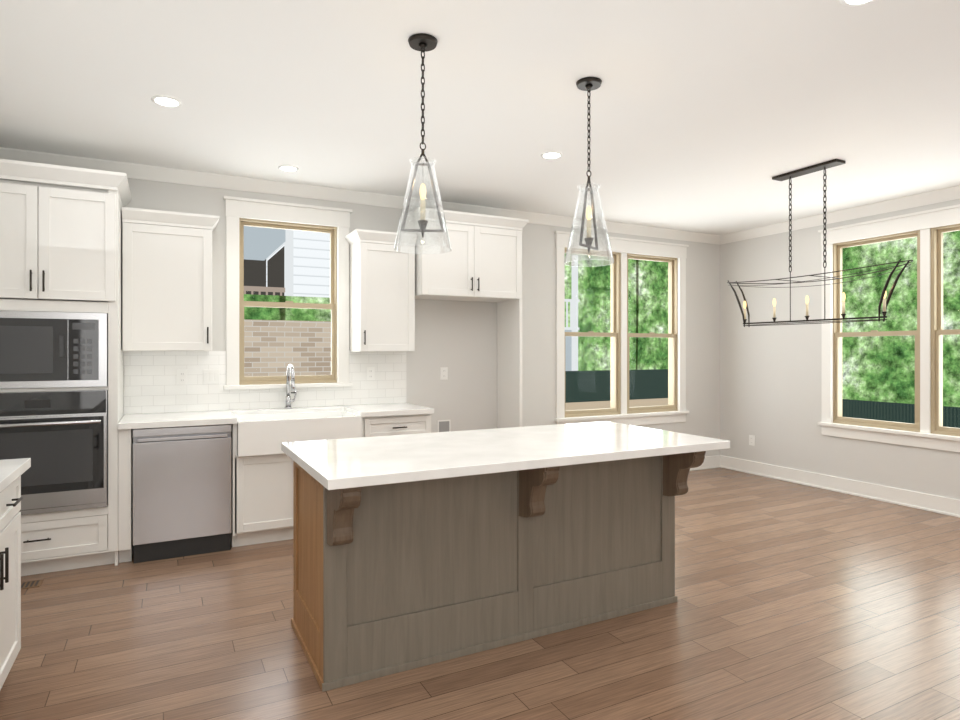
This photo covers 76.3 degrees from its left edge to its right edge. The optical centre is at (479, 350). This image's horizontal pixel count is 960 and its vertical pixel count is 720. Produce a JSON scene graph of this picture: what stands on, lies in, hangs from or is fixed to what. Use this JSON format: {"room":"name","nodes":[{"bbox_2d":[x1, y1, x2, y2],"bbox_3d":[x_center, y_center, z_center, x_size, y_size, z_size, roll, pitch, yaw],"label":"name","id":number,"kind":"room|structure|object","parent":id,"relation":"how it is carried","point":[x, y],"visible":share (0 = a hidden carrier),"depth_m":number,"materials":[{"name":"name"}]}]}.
{"room":"kitchen","nodes":[
{"label":"kitchen","id":0,"kind":"room"},
{"bbox_2d":[125,178,719,456],"bbox_3d":[-0.300,0.010,5.815,7.420,2.780,0.150,0,0,-27],"label":"wall","id":1,"kind":"structure","parent":0,"point":[458,339],"depth_m":5.91,"materials":[{"name":"paint"}]},
{"bbox_2d":[122,207,218,350],"bbox_3d":[-2.270,-0.495,4.501,0.619,0.990,0.371,0,0,-27],"label":"upper cabinet","id":2,"kind":"object","parent":1,"relation":"attached to","point":[166,280],"visible":1,"depth_m":4.37,"materials":[{"name":"white paint"}]},
{"bbox_2d":[124,351,405,413],"bbox_3d":[-1.651,0.234,5.028,2.213,0.468,0.008,0,0,-27],"label":"tile backsplash","id":3,"kind":"structure","parent":1,"relation":"attached to","point":[150,382],"depth_m":4.82,"materials":[{"name":"white tile"}]},
{"bbox_2d":[177,369,186,384],"bbox_3d":[-2.286,0.200,4.691,0.072,0.115,0.007,0,0,-27],"label":"electrical outlet","id":4,"kind":"object","parent":3,"relation":"attached to","point":[181,377],"visible":1,"depth_m":4.69,"materials":[{"name":"white plastic"}]},
{"bbox_2d":[367,367,374,379],"bbox_3d":[-0.962,0.200,5.374,0.072,0.115,0.007,0,0,-27],"label":"electrical outlet","id":5,"kind":"object","parent":3,"relation":"attached to","point":[370,373],"visible":1,"depth_m":5.37,"materials":[{"name":"white plastic"}]},
{"bbox_2d":[223,196,352,389],"bbox_3d":[-1.599,-0.459,5.114,1.028,1.523,0.206,0,0,-27],"label":"kitchen window","id":6,"kind":"structure","parent":1,"relation":"in","point":[260,380],"depth_m":5.06,"materials":[{"name":"beige"}]},
{"bbox_2d":[0,147,719,244],"bbox_3d":[-0.241,-1.333,5.722,6.960,0.095,0.070,0,0,-27],"label":"crown molding","id":7,"kind":"structure","parent":1,"relation":"attached to","point":[172,175],"depth_m":5.07,"materials":[{"name":"white paint"}]},
{"bbox_2d":[345,229,416,351],"bbox_3d":[-0.852,-0.492,5.232,0.525,0.995,0.371,0,0,-27],"label":"upper cabinet","id":8,"kind":"object","parent":1,"relation":"attached to","point":[382,294],"visible":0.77,"depth_m":5.12,"materials":[{"name":"white paint"}]},
{"bbox_2d":[440,367,447,379],"bbox_3d":[-0.335,0.210,5.708,0.072,0.115,0.007,0,0,-27],"label":"electrical outlet","id":9,"kind":"object","parent":1,"relation":"attached to","point":[443,373],"visible":1,"depth_m":5.70,"materials":[{"name":"white plastic"}]},
{"bbox_2d":[438,420,450,431],"bbox_3d":[-0.336,0.710,5.708,0.130,0.130,0.006,0,0,-27],"label":"outlet box","id":10,"kind":"object","parent":1,"relation":"attached to","point":[444,425],"visible":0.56,"depth_m":5.71,"materials":[{"name":"white plastic"}]},
{"bbox_2d":[565,247,676,417],"bbox_3d":[1.548,-0.193,6.769,1.620,1.775,0.150,0,0,-27],"label":"window","id":11,"kind":"structure","parent":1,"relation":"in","point":[619,335],"depth_m":6.73,"materials":[{"name":"beige"}]},
{"bbox_2d":[554,231,688,425],"bbox_3d":[1.591,-0.204,6.686,1.848,2.053,0.075,0,0,-27],"label":"window frame","id":12,"kind":"structure","parent":1,"relation":"in","point":[622,245],"depth_m":6.72,"materials":[{"name":"white paint"}]},
{"bbox_2d":[690,455,719,470],"bbox_3d":[1.540,1.327,6.664,2.990,0.145,0.029,0,0,-27],"label":"baseboard","id":13,"kind":"structure","parent":1,"relation":"attached to","point":[709,462],"depth_m":7.28,"materials":[{"name":"white paint"}]},
{"bbox_2d":[0,467,959,719],"bbox_3d":[1.530,1.450,2.269,7.420,0.100,8.130,0,0,-27],"label":"floor","id":14,"kind":"structure","parent":0,"point":[795,601],"depth_m":2.94,"materials":[{"name":"brown wood"}]},
{"bbox_2d":[0,476,22,689],"bbox_3d":[-2.028,0.956,2.070,0.600,0.888,0.980,0,0,-27],"label":"base cabinet","id":15,"kind":"object","parent":14,"relation":"on","point":[11,498],"visible":0.98,"depth_m":2.39,"materials":[{"name":"white paint"}]},
{"bbox_2d":[0,458,30,492],"bbox_3d":[-1.329,0.489,0.749,0.630,0.040,4.030,0,0,-27],"label":"countertop","id":16,"kind":"structure","parent":15,"relation":"on","point":[12,470],"depth_m":2.46,"materials":[{"name":"white stone"}]},
{"bbox_2d":[21,579,42,588],"bbox_3d":[-2.730,1.397,3.632,0.200,0.006,0.120,0,0,-27],"label":"floor vent","id":17,"kind":"object","parent":14,"relation":"in","point":[30,584],"visible":0.52,"depth_m":3.65,"materials":[{"name":"brown wood"}]},
{"bbox_2d":[0,159,130,575],"bbox_3d":[-2.839,0.128,4.029,0.910,2.545,0.686,0,0,-27],"label":"tall cabinet","id":18,"kind":"object","parent":14,"relation":"on","point":[60,238],"visible":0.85,"depth_m":3.85,"materials":[{"name":"white paint"}]},
{"bbox_2d":[0,311,107,388],"bbox_3d":[-2.829,-0.007,3.966,0.730,0.471,0.478,0,0,-27],"label":"built-in microwave","id":19,"kind":"object","parent":18,"relation":"in","point":[51,349],"visible":1,"depth_m":3.79,"materials":[{"name":"silver metal"}]},
{"bbox_2d":[0,390,107,514],"bbox_3d":[-2.837,0.627,3.980,0.730,0.750,0.644,0,0,-27],"label":"wall oven","id":20,"kind":"object","parent":18,"relation":"in","point":[59,439],"visible":0.88,"depth_m":3.80,"materials":[{"name":"silver metal"}]},
{"bbox_2d":[133,424,230,562],"bbox_3d":[-2.142,0.958,4.402,0.602,0.885,0.592,0,0,-27],"label":"dishwasher","id":21,"kind":"object","parent":14,"relation":"on","point":[182,491],"visible":1,"depth_m":4.13,"materials":[{"name":"silver metal"}]},
{"bbox_2d":[118,424,245,562],"bbox_3d":[-2.155,0.956,4.423,0.763,0.888,0.616,0,0,-27],"label":"base cabinet","id":22,"kind":"object","parent":14,"relation":"on","point":[125,546],"depth_m":4.05,"materials":[{"name":"white paint"}]},
{"bbox_2d":[246,453,292,544],"bbox_3d":[-1.643,0.956,4.687,0.530,0.888,0.616,0,0,-27],"label":"base cabinet","id":23,"kind":"object","parent":14,"relation":"on","point":[261,498],"depth_m":4.42,"materials":[{"name":"white paint"}]},
{"bbox_2d":[118,403,433,429],"bbox_3d":[-1.504,0.489,4.742,2.213,0.040,0.646,0,0,-27],"label":"countertop","id":24,"kind":"structure","parent":23,"relation":"on","point":[160,420],"depth_m":4.66,"materials":[{"name":"white stone"}]},
{"bbox_2d":[284,364,297,408],"bbox_3d":[-1.498,0.286,4.899,0.101,0.364,0.260,0,0,-27],"label":"faucet","id":25,"kind":"object","parent":24,"relation":"on","point":[290,368],"visible":1,"depth_m":4.96,"materials":[{"name":"silver metal"}]},
{"bbox_2d":[235,410,361,456],"bbox_3d":[-1.410,0.617,4.683,0.880,0.243,0.507,0,0,-27],"label":"farmhouse sink","id":26,"kind":"object","parent":24,"relation":"in","point":[263,434],"visible":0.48,"depth_m":4.46,"materials":[{"name":"white ceramic"}]},
{"bbox_2d":[362,417,373,436],"bbox_3d":[-1.247,0.956,4.891,0.599,0.888,0.616,0,0,-27],"label":"base cabinet","id":27,"kind":"object","parent":14,"relation":"on","point":[367,422],"depth_m":4.74,"materials":[{"name":"white paint"}]},
{"bbox_2d":[374,414,430,436],"bbox_3d":[-0.818,0.956,5.112,0.645,0.888,0.616,0,0,-27],"label":"base cabinet","id":28,"kind":"object","parent":14,"relation":"on","point":[419,423],"depth_m":4.87,"materials":[{"name":"white paint"}]},
{"bbox_2d":[399,207,528,427],"bbox_3d":[-0.138,0.100,5.545,1.080,2.600,0.471,0,0,-27],"label":"upper cabinet","id":29,"kind":"object","parent":14,"relation":"on","point":[481,261],"visible":0.79,"depth_m":5.46,"materials":[{"name":"white paint"}]},
{"bbox_2d":[291,451,705,691],"bbox_3d":[0.119,0.956,3.170,1.970,0.889,0.926,0,0,-27],"label":"kitchen island","id":30,"kind":"object","parent":14,"relation":"on","point":[390,579],"visible":0.73,"depth_m":2.86,"materials":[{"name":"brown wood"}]},
{"bbox_2d":[281,421,729,489],"bbox_3d":[0.145,0.489,3.158,2.095,0.040,1.010,0,0,-27],"label":"island countertop","id":31,"kind":"structure","parent":30,"relation":"on","point":[334,464],"depth_m":2.91,"materials":[{"name":"white stone"}]},
{"bbox_2d":[0,0,959,234],"bbox_3d":[1.530,-1.430,2.269,7.420,0.100,8.130,0,0,-27],"label":"ceiling","id":32,"kind":"structure","parent":0,"point":[714,117],"depth_m":3.31,"materials":[{"name":"paint"}]},
{"bbox_2d":[151,95,181,106],"bbox_3d":[-1.729,-1.377,3.372,0.156,0.006,0.156,0,0,-27],"label":"recessed light","id":33,"kind":"object","parent":32,"relation":"in","point":[166,101],"visible":1,"depth_m":3.37,"materials":[{"name":"white plastic"}]},
{"bbox_2d":[278,165,298,171],"bbox_3d":[-1.446,-1.377,4.611,0.156,0.006,0.156,0,0,-27],"label":"recessed light","id":34,"kind":"object","parent":32,"relation":"in","point":[289,168],"visible":1,"depth_m":4.60,"materials":[{"name":"white plastic"}]},
{"bbox_2d":[394,34,451,253],"bbox_3d":[-0.254,-0.913,2.716,0.256,0.927,0.256,0,0,-27],"label":"pendant light","id":35,"kind":"object","parent":32,"relation":"hanging from","point":[423,43],"visible":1,"depth_m":2.70,"materials":[{"name":"clear glass"}]},
{"bbox_2d":[540,151,562,158],"bbox_3d":[0.504,-1.377,4.300,0.156,0.006,0.156,0,0,-27],"label":"recessed light","id":36,"kind":"object","parent":32,"relation":"in","point":[551,155],"visible":1,"depth_m":4.29,"materials":[{"name":"white plastic"}]},
{"bbox_2d":[564,77,613,266],"bbox_3d":[0.559,-0.913,3.136,0.256,0.927,0.256,0,0,-27],"label":"pendant light","id":37,"kind":"object","parent":32,"relation":"hanging from","point":[589,84],"visible":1,"depth_m":3.12,"materials":[{"name":"clear glass"}]},
{"bbox_2d":[727,159,912,326],"bbox_3d":[2.481,-0.789,4.634,0.386,1.178,1.476,0,0,-27],"label":"linear chandelier","id":38,"kind":"object","parent":32,"relation":"hanging from","point":[824,166],"visible":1,"depth_m":4.53,"materials":[{"name":"brown metal"}]},
{"bbox_2d":[840,0,874,5],"bbox_3d":[1.481,-1.377,2.363,0.156,0.006,0.156,0,0,-27],"label":"recessed light","id":39,"kind":"object","parent":32,"relation":"in","point":[852,2],"visible":1,"depth_m":2.41,"materials":[{"name":"white plastic"}]},
{"bbox_2d":[720,199,959,499],"bbox_3d":[4.760,0.010,3.937,0.150,2.780,7.830,0,0,-27],"label":"wall","id":40,"kind":"structure","parent":0,"point":[771,387],"depth_m":6.57,"materials":[{"name":"paint"}]},
{"bbox_2d":[749,435,754,445],"bbox_3d":[3.102,1.020,6.975,0.007,0.115,0.072,0,0,-27],"label":"electrical outlet","id":41,"kind":"object","parent":40,"relation":"attached to","point":[752,440],"visible":1,"depth_m":6.96,"materials":[{"name":"white plastic"}]},
{"bbox_2d":[720,455,959,517],"bbox_3d":[4.682,1.327,3.896,0.026,0.145,7.830,0,0,-27],"label":"baseboard","id":42,"kind":"structure","parent":40,"relation":"attached to","point":[928,502],"depth_m":5.96,"materials":[{"name":"white paint"}]},
{"bbox_2d":[720,186,959,244],"bbox_3d":[4.662,-1.333,3.886,0.070,0.095,7.830,0,0,-27],"label":"crown molding","id":43,"kind":"structure","parent":40,"relation":"attached to","point":[952,193],"depth_m":5.92,"materials":[{"name":"white paint"}]},
{"bbox_2d":[817,204,959,451],"bbox_3d":[3.909,-0.189,5.382,0.075,2.083,1.928,0,0,-27],"label":"window trim","id":44,"kind":"structure","parent":40,"relation":"in","point":[949,215],"depth_m":5.82,"materials":[{"name":"white paint"}]},
{"bbox_2d":[833,223,959,435],"bbox_3d":[3.991,-0.177,5.425,0.150,1.805,1.700,0,0,-27],"label":"window","id":45,"kind":"structure","parent":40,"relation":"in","point":[929,332],"depth_m":5.41,"materials":[{"name":"beige"}]},
{"label":"outside","id":46,"kind":"structure","parent":0,"visible":0},
{"bbox_2d":[244,319,330,375],"bbox_3d":[-3.875,1.500,7.453,5.950,3.800,0.280,0,0,-27],"label":"brick wall","id":47,"kind":"structure","parent":46,"point":[312,358],"depth_m":8.02,"materials":[{"name":"beige brick"}]},
{"bbox_2d":[565,398,667,410],"bbox_3d":[7.453,1.410,4.072,11.020,0.680,20.400,0,0,-27],"label":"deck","id":48,"kind":"object","parent":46,"point":[602,404],"depth_m":13.04,"materials":[{"name":"beige wood"}]},
{"bbox_2d":[565,369,959,427],"bbox_3d":[7.418,0.930,4.138,11.020,1.020,20.550,0,0,-27],"label":"fence","id":49,"kind":"object","parent":48,"relation":"on","point":[656,380],"depth_m":12.88,"materials":[{"name":"black metal"}]},
{"bbox_2d":[565,253,667,370],"bbox_3d":[0.206,-3.600,17.043,28.000,18.000,0.100,0,0,-27],"label":"trees","id":50,"kind":"object","parent":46,"point":[647,297],"depth_m":19.34,"materials":[{"name":"green plant"}]},
{"bbox_2d":[842,230,959,406],"bbox_3d":[12.709,-3.600,8.191,0.100,18.000,26.900,0,0,-27],"label":"trees","id":51,"kind":"object","parent":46,"point":[901,344],"depth_m":14.21,"materials":[{"name":"green plant"}]},
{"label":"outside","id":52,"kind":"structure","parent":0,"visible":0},
{"bbox_2d":[244,226,329,297],"bbox_3d":[-6.183,-2.100,10.780,6.900,11.000,2.970,0,0,-27],"label":"house","id":53,"kind":"structure","parent":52,"point":[262,244],"depth_m":10.85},
{"bbox_2d":[244,294,330,320],"bbox_3d":[-4.447,1.290,8.508,5.900,4.220,0.400,0,0,-27],"label":"hedge","id":54,"kind":"object","parent":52,"point":[295,314],"depth_m":9.09,"materials":[{"name":"green plant"}]},
{"bbox_2d":[565,255,578,370],"bbox_3d":[1.635,0.600,13.785,1.350,5.600,0.200,0,0,-27],"label":"house","id":55,"kind":"structure","parent":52,"point":[573,359],"depth_m":13.99,"materials":[{"name":"white"}]}
]}

